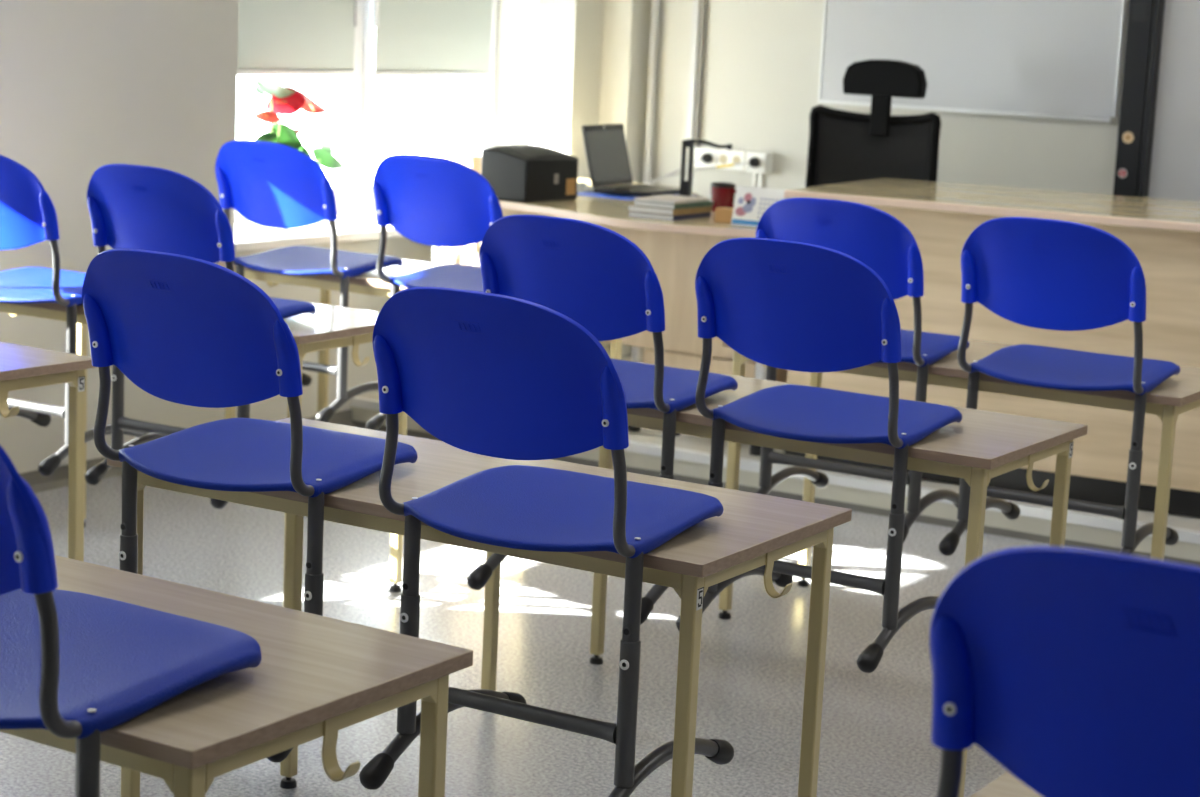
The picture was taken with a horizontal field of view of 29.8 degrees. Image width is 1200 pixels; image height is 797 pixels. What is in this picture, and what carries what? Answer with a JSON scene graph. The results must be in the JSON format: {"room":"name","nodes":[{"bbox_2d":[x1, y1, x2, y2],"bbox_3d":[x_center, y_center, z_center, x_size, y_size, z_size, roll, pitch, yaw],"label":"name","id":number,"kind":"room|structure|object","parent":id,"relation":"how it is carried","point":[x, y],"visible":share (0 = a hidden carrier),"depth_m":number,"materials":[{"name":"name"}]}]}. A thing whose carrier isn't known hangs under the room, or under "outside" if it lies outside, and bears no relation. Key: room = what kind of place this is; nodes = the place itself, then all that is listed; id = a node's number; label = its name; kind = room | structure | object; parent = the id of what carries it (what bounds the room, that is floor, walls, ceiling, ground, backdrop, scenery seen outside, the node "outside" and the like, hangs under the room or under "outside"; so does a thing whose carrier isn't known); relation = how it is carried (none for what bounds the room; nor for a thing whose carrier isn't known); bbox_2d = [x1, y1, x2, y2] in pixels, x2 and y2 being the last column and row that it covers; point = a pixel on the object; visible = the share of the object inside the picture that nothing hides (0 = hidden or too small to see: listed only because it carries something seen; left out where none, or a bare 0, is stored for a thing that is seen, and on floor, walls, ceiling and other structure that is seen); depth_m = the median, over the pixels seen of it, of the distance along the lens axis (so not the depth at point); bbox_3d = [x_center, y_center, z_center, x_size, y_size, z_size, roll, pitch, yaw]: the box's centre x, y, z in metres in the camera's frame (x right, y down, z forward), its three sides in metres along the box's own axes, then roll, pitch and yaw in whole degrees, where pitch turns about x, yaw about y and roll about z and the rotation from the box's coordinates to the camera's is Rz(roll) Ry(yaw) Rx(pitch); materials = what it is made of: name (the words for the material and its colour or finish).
{"room":"classroom","nodes":[
{"label":"classroom","id":0,"kind":"room"},
{"bbox_2d":[258,225,286,229],"bbox_3d":[-1.129,-0.651,7.839,0.144,0.120,0.144,9,11,31],"label":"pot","id":1,"kind":"object","parent":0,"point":[262,227],"depth_m":7.80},
{"bbox_2d":[0,0,603,473],"bbox_3d":[-2.917,-1.011,5.035,0.600,3.000,10.400,9,11,31],"label":"wall","id":2,"kind":"structure","parent":0,"point":[86,86],"depth_m":7.01,"materials":[{"name":"beige paint"}]},
{"bbox_2d":[19,409,355,492],"bbox_3d":[-3.176,0.578,4.391,0.030,0.060,8.670,9,11,31],"label":"baseboard","id":3,"kind":"structure","parent":2,"relation":"attached to","point":[59,478],"depth_m":6.84,"materials":[{"name":"grey plastic"}]},
{"bbox_2d":[234,0,499,251],"bbox_3d":[-0.785,-1.506,8.188,0.495,1.780,2.128,9,11,31],"label":"window","id":4,"kind":"structure","parent":2,"relation":"in","point":[352,96],"depth_m":8.41,"materials":[{"name":"white plastic"}]},
{"bbox_2d":[237,0,354,75],"bbox_3d":[-1.135,-1.723,7.815,0.051,1.202,1.005,9,11,31],"label":"roller blind","id":5,"kind":"object","parent":4,"relation":"attached to","point":[276,37],"visible":0.56,"depth_m":8.04,"materials":[{"name":"fabric"}]},
{"bbox_2d":[252,78,344,229],"bbox_3d":[-1.049,-0.855,7.883,0.183,0.516,0.430,9,11,31],"label":"anthurium","id":6,"kind":"object","parent":4,"relation":"on","point":[287,100],"visible":0.65,"depth_m":7.80,"materials":[{"name":"plant"}]},
{"bbox_2d":[252,110,280,123],"bbox_3d":[-1.140,-0.964,7.727,0.098,0.043,0.042,1,10,-11],"label":"flower","id":7,"kind":"object","parent":6,"relation":"on","point":[271,117],"depth_m":7.73,"materials":[{"name":"plant"}]},
{"bbox_2d":[265,86,305,114],"bbox_3d":[-1.087,-1.028,7.785,0.142,0.098,0.041,3,10,-1],"label":"flower","id":8,"kind":"object","parent":6,"relation":"on","point":[287,100],"depth_m":7.79,"materials":[{"name":"red plant"}]},
{"bbox_2d":[293,128,302,133],"bbox_3d":[-1.076,-0.926,7.849,0.087,0.030,0.042,4,10,9],"label":"flower","id":9,"kind":"object","parent":6,"relation":"on","point":[295,131],"depth_m":7.84,"materials":[{"name":"plant"}]},
{"bbox_2d":[300,91,327,113],"bbox_3d":[-1.010,-1.034,7.899,0.112,0.080,0.049,3,10,3],"label":"flower","id":10,"kind":"object","parent":6,"relation":"on","point":[310,106],"depth_m":7.92,"materials":[{"name":"red plant"}]},
{"bbox_2d":[373,0,491,76],"bbox_3d":[-0.602,-1.840,8.659,0.051,1.204,0.755,9,11,31],"label":"roller blind","id":11,"kind":"object","parent":4,"relation":"attached to","point":[414,38],"visible":1,"depth_m":8.73,"materials":[{"name":"fabric"}]},
{"bbox_2d":[0,475,1064,796],"bbox_3d":[0.298,1.007,3.347,8.300,0.120,10.900,9,11,31],"label":"floor","id":12,"kind":"structure","parent":0,"point":[876,734],"depth_m":5.27,"materials":[{"name":"grey tile"}]},
{"bbox_2d":[0,342,96,561],"bbox_3d":[-1.703,0.218,4.976,1.190,0.710,0.500,9,11,32],"label":"school desk","id":13,"kind":"object","parent":12,"relation":"on","point":[21,367],"visible":0.74,"depth_m":4.81,"materials":[{"name":"beige wood"}]},
{"bbox_2d":[0,302,406,606],"bbox_3d":[-1.088,0.103,5.823,1.190,0.710,0.500,8,11,30],"label":"school desk","id":14,"kind":"object","parent":12,"relation":"on","point":[330,327],"visible":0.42,"depth_m":5.63,"materials":[{"name":"beige wood"}]},
{"bbox_2d":[0,155,150,475],"bbox_3d":[-1.437,-0.245,5.760,0.434,0.796,0.496,8,11,30],"label":"chair","id":15,"kind":"object","parent":14,"relation":"on","point":[28,215],"visible":0.77,"depth_m":5.57,"materials":[{"name":"blue plastic"}]},
{"bbox_2d":[85,164,315,508],"bbox_3d":[-0.965,-0.177,5.487,0.434,0.796,0.496,8,11,30],"label":"chair","id":16,"kind":"object","parent":14,"relation":"on","point":[130,206],"visible":0.49,"depth_m":5.28,"materials":[{"name":"blue plastic"}]},
{"bbox_2d":[0,555,472,796],"bbox_3d":[-0.790,0.612,2.896,1.190,0.710,0.500,9,11,31],"label":"school desk","id":17,"kind":"object","parent":12,"relation":"on","point":[316,676],"visible":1,"depth_m":2.61,"materials":[{"name":"beige wood"}]},
{"bbox_2d":[0,446,260,796],"bbox_3d":[-0.658,0.336,2.541,0.434,0.796,0.496,9,11,32],"label":"chair","id":18,"kind":"object","parent":17,"relation":"on","point":[80,666],"visible":1,"depth_m":2.46,"materials":[{"name":"blue plastic"}]},
{"bbox_2d":[218,259,621,469],"bbox_3d":[-0.536,-0.018,6.690,1.190,0.710,0.500,9,11,32],"label":"school desk","id":19,"kind":"object","parent":12,"relation":"on","point":[369,283],"visible":0.09,"depth_m":6.61,"materials":[{"name":"beige wood"}]},
{"bbox_2d":[215,140,402,421],"bbox_3d":[-0.850,-0.360,6.604,0.434,0.796,0.496,9,11,32],"label":"chair","id":20,"kind":"object","parent":19,"relation":"on","point":[269,184],"visible":0.86,"depth_m":6.43,"materials":[{"name":"blue plastic"}]},
{"bbox_2d":[365,154,502,430],"bbox_3d":[-0.366,-0.287,6.305,0.434,0.796,0.496,9,11,32],"label":"chair","id":21,"kind":"object","parent":19,"relation":"on","point":[427,200],"visible":0.59,"depth_m":6.12,"materials":[{"name":"blue plastic"}]},
{"bbox_2d":[107,418,851,796],"bbox_3d":[-0.229,0.486,3.795,1.190,0.710,0.500,8,11,31],"label":"school desk","id":22,"kind":"object","parent":12,"relation":"on","point":[753,530],"visible":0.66,"depth_m":3.60,"materials":[{"name":"brown wood"}]},
{"bbox_2d":[82,249,417,762],"bbox_3d":[-0.575,0.138,3.736,0.434,0.796,0.496,8,11,30],"label":"chair","id":23,"kind":"object","parent":22,"relation":"on","point":[185,330],"visible":0.83,"depth_m":3.57,"materials":[{"name":"blue plastic"}]},
{"bbox_2d":[359,287,733,796],"bbox_3d":[-0.077,0.212,3.434,0.434,0.796,0.496,8,11,30],"label":"chair","id":24,"kind":"object","parent":22,"relation":"on","point":[482,373],"visible":0.98,"depth_m":3.29,"materials":[{"name":"blue plastic"}]},
{"bbox_2d":[350,354,1199,560],"bbox_3d":[2.744,0.422,6.823,7.500,0.100,1.730,9,11,31],"label":"platform","id":25,"kind":"object","parent":12,"relation":"on","point":[1184,550],"visible":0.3,"depth_m":7.00,"materials":[{"name":"wood"}]},
{"bbox_2d":[432,178,765,455],"bbox_3d":[0.153,-0.337,8.064,1.622,0.736,1.455,9,11,31],"label":"desk","id":26,"kind":"object","parent":25,"relation":"on","point":[675,250],"visible":0.19,"depth_m":7.42,"materials":[{"name":"brown wood"}]},
{"bbox_2d":[439,153,481,173],"bbox_3d":[-0.493,-0.836,8.274,0.150,0.118,0.130,9,11,31],"label":"storage box","id":27,"kind":"object","parent":26,"relation":"on","point":[473,161],"visible":0.32,"depth_m":8.21,"materials":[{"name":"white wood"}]},
{"bbox_2d":[481,144,577,202],"bbox_3d":[-0.243,-0.788,7.851,0.203,0.188,0.310,9,11,33],"label":"printer","id":28,"kind":"object","parent":26,"relation":"on","point":[524,173],"visible":0.99,"depth_m":7.75,"materials":[{"name":"grey plastic"}]},
{"bbox_2d":[577,182,600,191],"bbox_3d":[-0.072,-0.789,8.366,0.150,0.026,0.200,9,11,31],"label":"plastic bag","id":29,"kind":"object","parent":26,"relation":"on","point":[582,186],"visible":0.5,"depth_m":8.32,"materials":[{"name":"white plastic"}]},
{"bbox_2d":[577,192,678,199],"bbox_3d":[0.137,-0.747,8.264,0.264,0.004,0.457,10,12,36],"label":"folder","id":30,"kind":"object","parent":26,"relation":"on","point":[614,196],"visible":0.29,"depth_m":8.13,"materials":[{"name":"blue plastic"}]},
{"bbox_2d":[581,124,679,196],"bbox_3d":[0.133,-0.876,8.276,0.295,0.238,0.340,7,11,25],"label":"laptop","id":31,"kind":"object","parent":30,"relation":"on","point":[608,161],"visible":0.92,"depth_m":8.29,"materials":[{"name":"black plastic"}]},
{"bbox_2d":[629,212,709,220],"bbox_3d":[0.230,-0.607,7.424,0.165,0.016,0.260,8,11,29],"label":"book","id":32,"kind":"object","parent":26,"relation":"on","point":[631,214],"visible":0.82,"depth_m":7.33,"materials":[{"name":"white paper"}]},
{"bbox_2d":[628,205,711,215],"bbox_3d":[0.232,-0.625,7.426,0.170,0.020,0.255,9,11,31],"label":"book","id":33,"kind":"object","parent":32,"relation":"on","point":[632,208],"visible":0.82,"depth_m":7.33,"materials":[{"name":"white paper"}]},
{"bbox_2d":[634,200,713,209],"bbox_3d":[0.243,-0.641,7.414,0.155,0.017,0.250,9,11,32],"label":"book","id":34,"kind":"object","parent":33,"relation":"on","point":[637,203],"visible":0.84,"depth_m":7.33,"materials":[{"name":"white paper"}]},
{"bbox_2d":[635,195,707,203],"bbox_3d":[0.235,-0.655,7.412,0.150,0.009,0.235,8,11,30],"label":"book","id":35,"kind":"object","parent":34,"relation":"on","point":[670,199],"visible":1,"depth_m":7.37,"materials":[{"name":"white paper"}]},
{"bbox_2d":[650,162,749,185],"bbox_3d":[0.328,-0.878,8.799,0.254,0.100,0.502,11,13,41],"label":"power cable","id":36,"kind":"object","parent":26,"relation":"on","point":[744,163],"visible":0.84,"depth_m":8.91,"materials":[{"name":"white plastic"}]},
{"bbox_2d":[679,139,731,197],"bbox_3d":[0.372,-0.817,8.095,0.206,0.220,0.100,6,10,21],"label":"camera","id":37,"kind":"object","parent":26,"relation":"on","point":[685,186],"visible":0.88,"depth_m":8.11,"materials":[{"name":"black plastic"}]},
{"bbox_2d":[710,182,736,211],"bbox_3d":[0.423,-0.686,7.705,0.086,0.096,0.107,-2,11,-25],"label":"mug","id":38,"kind":"object","parent":26,"relation":"on","point":[722,194],"visible":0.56,"depth_m":7.68,"materials":[{"name":"red ceramic"}]},
{"bbox_2d":[715,207,732,223],"bbox_3d":[0.417,-0.593,7.302,0.067,0.046,0.065,9,11,31],"label":"block","id":39,"kind":"object","parent":26,"relation":"on","point":[722,214],"visible":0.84,"depth_m":7.28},
{"bbox_2d":[731,186,784,226],"bbox_3d":[0.523,-0.613,7.226,0.190,0.122,0.074,8,11,28],"label":"desk calendar","id":40,"kind":"object","parent":26,"relation":"on","point":[751,203],"visible":0.58,"depth_m":7.22,"materials":[{"name":"white paper"}]},
{"bbox_2d":[669,351,786,435],"bbox_3d":[0.515,-0.163,7.615,0.400,0.575,0.526,9,11,31],"label":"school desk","id":41,"kind":"object","parent":25,"relation":"on","point":[781,373],"visible":0.05,"depth_m":7.39,"materials":[{"name":"brown wood"}]},
{"bbox_2d":[805,59,940,186],"bbox_3d":[1.080,-0.583,8.176,0.620,1.276,0.603,9,11,31],"label":"office chair","id":42,"kind":"object","parent":25,"relation":"on","point":[844,146],"visible":0.27,"depth_m":7.87,"materials":[{"name":"black fabric"}]},
{"bbox_2d":[784,178,1199,517],"bbox_3d":[2.361,-0.073,6.716,3.600,0.868,0.910,7,11,26],"label":"desk","id":43,"kind":"object","parent":25,"relation":"on","point":[1163,234],"depth_m":6.78,"materials":[{"name":"brown wood"}]},
{"bbox_2d":[784,178,1199,232],"bbox_3d":[2.380,-0.487,6.646,3.600,0.028,0.910,7,11,26],"label":"countertop","id":44,"kind":"structure","parent":43,"relation":"on","point":[1087,208],"depth_m":6.96,"materials":[{"name":"brown wood"}]},
{"bbox_2d":[481,358,1087,796],"bbox_3d":[0.349,0.358,4.708,1.190,0.710,0.500,9,11,32],"label":"school desk","id":45,"kind":"object","parent":12,"relation":"on","point":[984,445],"visible":0.4,"depth_m":4.44,"materials":[{"name":"beige wood"}]},
{"bbox_2d":[467,215,740,624],"bbox_3d":[0.017,0.011,4.646,0.434,0.796,0.496,9,11,32],"label":"chair","id":46,"kind":"object","parent":45,"relation":"on","point":[591,274],"visible":0.61,"depth_m":4.44,"materials":[{"name":"blue plastic"}]},
{"bbox_2d":[676,238,961,672],"bbox_3d":[0.442,0.075,4.386,0.434,0.796,0.496,9,11,32],"label":"chair","id":47,"kind":"object","parent":45,"relation":"on","point":[782,304],"visible":0.91,"depth_m":4.23,"materials":[{"name":"blue plastic"}]},
{"bbox_2d":[718,340,1199,619],"bbox_3d":[0.906,0.246,5.525,1.190,0.710,0.500,9,11,31],"label":"school desk","id":48,"kind":"object","parent":12,"relation":"on","point":[1178,394],"visible":0.42,"depth_m":5.19,"materials":[{"name":"beige wood"}]},
{"bbox_2d":[756,197,969,542],"bbox_3d":[0.627,-0.092,5.424,0.434,0.796,0.496,9,11,31],"label":"chair","id":49,"kind":"object","parent":48,"relation":"on","point":[872,236],"visible":0.51,"depth_m":5.22,"materials":[{"name":"blue plastic"}]},
{"bbox_2d":[938,217,1180,555],"bbox_3d":[1.069,-0.026,5.155,0.434,0.796,0.496,8,11,31],"label":"chair","id":50,"kind":"object","parent":48,"relation":"on","point":[1050,274],"visible":0.89,"depth_m":5.00,"materials":[{"name":"blue plastic"}]},
{"bbox_2d":[969,771,1042,796],"bbox_3d":[0.845,0.829,2.058,1.190,0.710,0.500,9,11,31],"label":"school desk","id":51,"kind":"object","parent":12,"relation":"on","point":[1007,784],"visible":0.02,"depth_m":2.33,"materials":[{"name":"beige wood"}]},
{"bbox_2d":[930,546,1199,796],"bbox_3d":[0.536,0.486,1.978,0.434,0.796,0.496,9,11,31],"label":"chair","id":52,"kind":"object","parent":51,"relation":"on","point":[1076,670],"visible":1,"depth_m":1.81,"materials":[{"name":"blue plastic"}]},
{"bbox_2d":[349,396,1199,543],"bbox_3d":[2.295,0.485,6.103,7.500,0.031,0.041,9,11,31],"label":"trim","id":53,"kind":"structure","parent":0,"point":[882,486],"depth_m":6.98,"materials":[{"name":"metal"}]},
{"bbox_2d":[352,420,1199,565],"bbox_3d":[2.283,0.562,6.102,7.500,0.022,0.003,9,11,31],"label":"trim","id":54,"kind":"structure","parent":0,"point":[855,507],"depth_m":6.99,"materials":[{"name":"grey plastic"}]},
{"bbox_2d":[598,0,1128,355],"bbox_3d":[3.028,-1.149,7.484,8.100,3.000,0.350,9,11,31],"label":"wall","id":55,"kind":"structure","parent":0,"point":[762,58],"depth_m":8.95,"materials":[{"name":"beige paint"}]},
{"bbox_2d":[643,0,659,183],"bbox_3d":[0.226,-1.606,9.118,0.033,2.900,0.034,9,11,31],"label":"pipe","id":56,"kind":"object","parent":55,"relation":"attached to","point":[655,8],"visible":0.48,"depth_m":9.17,"materials":[{"name":"white metal"}]},
{"bbox_2d":[686,0,706,146],"bbox_3d":[0.420,-2.014,8.959,0.046,2.025,0.034,9,11,31],"label":"channel","id":57,"kind":"object","parent":55,"relation":"attached to","point":[699,12],"visible":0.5,"depth_m":9.07,"materials":[{"name":"white plastic"}]},
{"bbox_2d":[693,147,746,170],"bbox_3d":[0.485,-0.962,9.058,0.235,0.080,0.047,9,11,31],"label":"strip","id":58,"kind":"object","parent":55,"relation":"attached to","point":[720,156],"visible":0.88,"depth_m":9.03,"materials":[{"name":"white plastic"}]},
{"bbox_2d":[701,153,712,162],"bbox_3d":[0.422,-0.962,9.040,0.040,0.039,0.050,9,11,31],"label":"plug","id":59,"kind":"object","parent":58,"relation":"attached to","point":[707,157],"visible":1,"depth_m":9.03,"materials":[{"name":"black plastic"}]},
{"bbox_2d":[648,158,701,184],"bbox_3d":[0.268,-0.896,8.889,0.093,0.101,0.387,9,11,31],"label":"power cable","id":60,"kind":"object","parent":59,"relation":"hanging from","point":[700,158],"visible":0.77,"depth_m":8.99,"materials":[{"name":"white plastic"}]},
{"bbox_2d":[706,152,713,164],"bbox_3d":[0.436,-0.965,9.062,0.052,0.052,0.002,9,11,31],"label":"outlet","id":61,"kind":"object","parent":58,"relation":"attached to","point":[712,153],"depth_m":9.06,"materials":[{"name":"white plastic"}]},
{"bbox_2d":[718,153,728,164],"bbox_3d":[0.493,-0.957,9.027,0.052,0.052,0.002,9,11,31],"label":"outlet","id":62,"kind":"object","parent":58,"relation":"attached to","point":[723,158],"depth_m":9.03,"materials":[{"name":"white plastic"}]},
{"bbox_2d":[731,154,741,166],"bbox_3d":[0.544,-0.949,8.996,0.052,0.052,0.002,9,11,31],"label":"outlet","id":63,"kind":"object","parent":58,"relation":"attached to","point":[735,158],"depth_m":9.00,"materials":[{"name":"white plastic"}]},
{"bbox_2d":[752,173,762,187],"bbox_3d":[0.612,-0.510,9.060,0.042,0.793,0.014,9,11,31],"label":"duct","id":64,"kind":"object","parent":55,"relation":"attached to","point":[754,177],"visible":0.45,"depth_m":9.00,"materials":[{"name":"white plastic"}]},
{"bbox_2d":[746,151,772,173],"bbox_3d":[0.632,-0.938,8.960,0.090,0.084,0.061,9,11,31],"label":"box","id":65,"kind":"object","parent":55,"relation":"attached to","point":[765,158],"visible":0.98,"depth_m":8.93,"materials":[{"name":"white plastic"}]},
{"bbox_2d":[748,157,759,167],"bbox_3d":[0.602,-0.931,8.913,0.040,0.039,0.050,9,11,31],"label":"plug","id":66,"kind":"object","parent":65,"relation":"attached to","point":[754,162],"visible":1,"depth_m":8.90,"materials":[{"name":"black plastic"}]},
{"bbox_2d":[818,0,1126,123],"bbox_3d":[1.394,-1.675,8.392,1.212,1.226,0.033,9,11,31],"label":"whiteboard","id":67,"kind":"object","parent":55,"relation":"attached to","point":[1056,59],"visible":1,"depth_m":8.40,"materials":[{"name":"ceramic"}]},
{"bbox_2d":[1113,0,1199,201],"bbox_3d":[2.659,-1.141,7.636,1.800,1.700,0.085,9,11,31],"label":"board","id":68,"kind":"object","parent":55,"relation":"attached to","point":[1158,151],"visible":0.79,"depth_m":8.05,"materials":[{"name":"grey plastic"}]},
{"bbox_2d":[1132,1,1147,20],"bbox_3d":[1.919,-1.377,8.021,0.050,0.070,0.001,9,11,31],"label":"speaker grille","id":69,"kind":"object","parent":68,"relation":"attached to","point":[1139,8],"depth_m":8.02,"materials":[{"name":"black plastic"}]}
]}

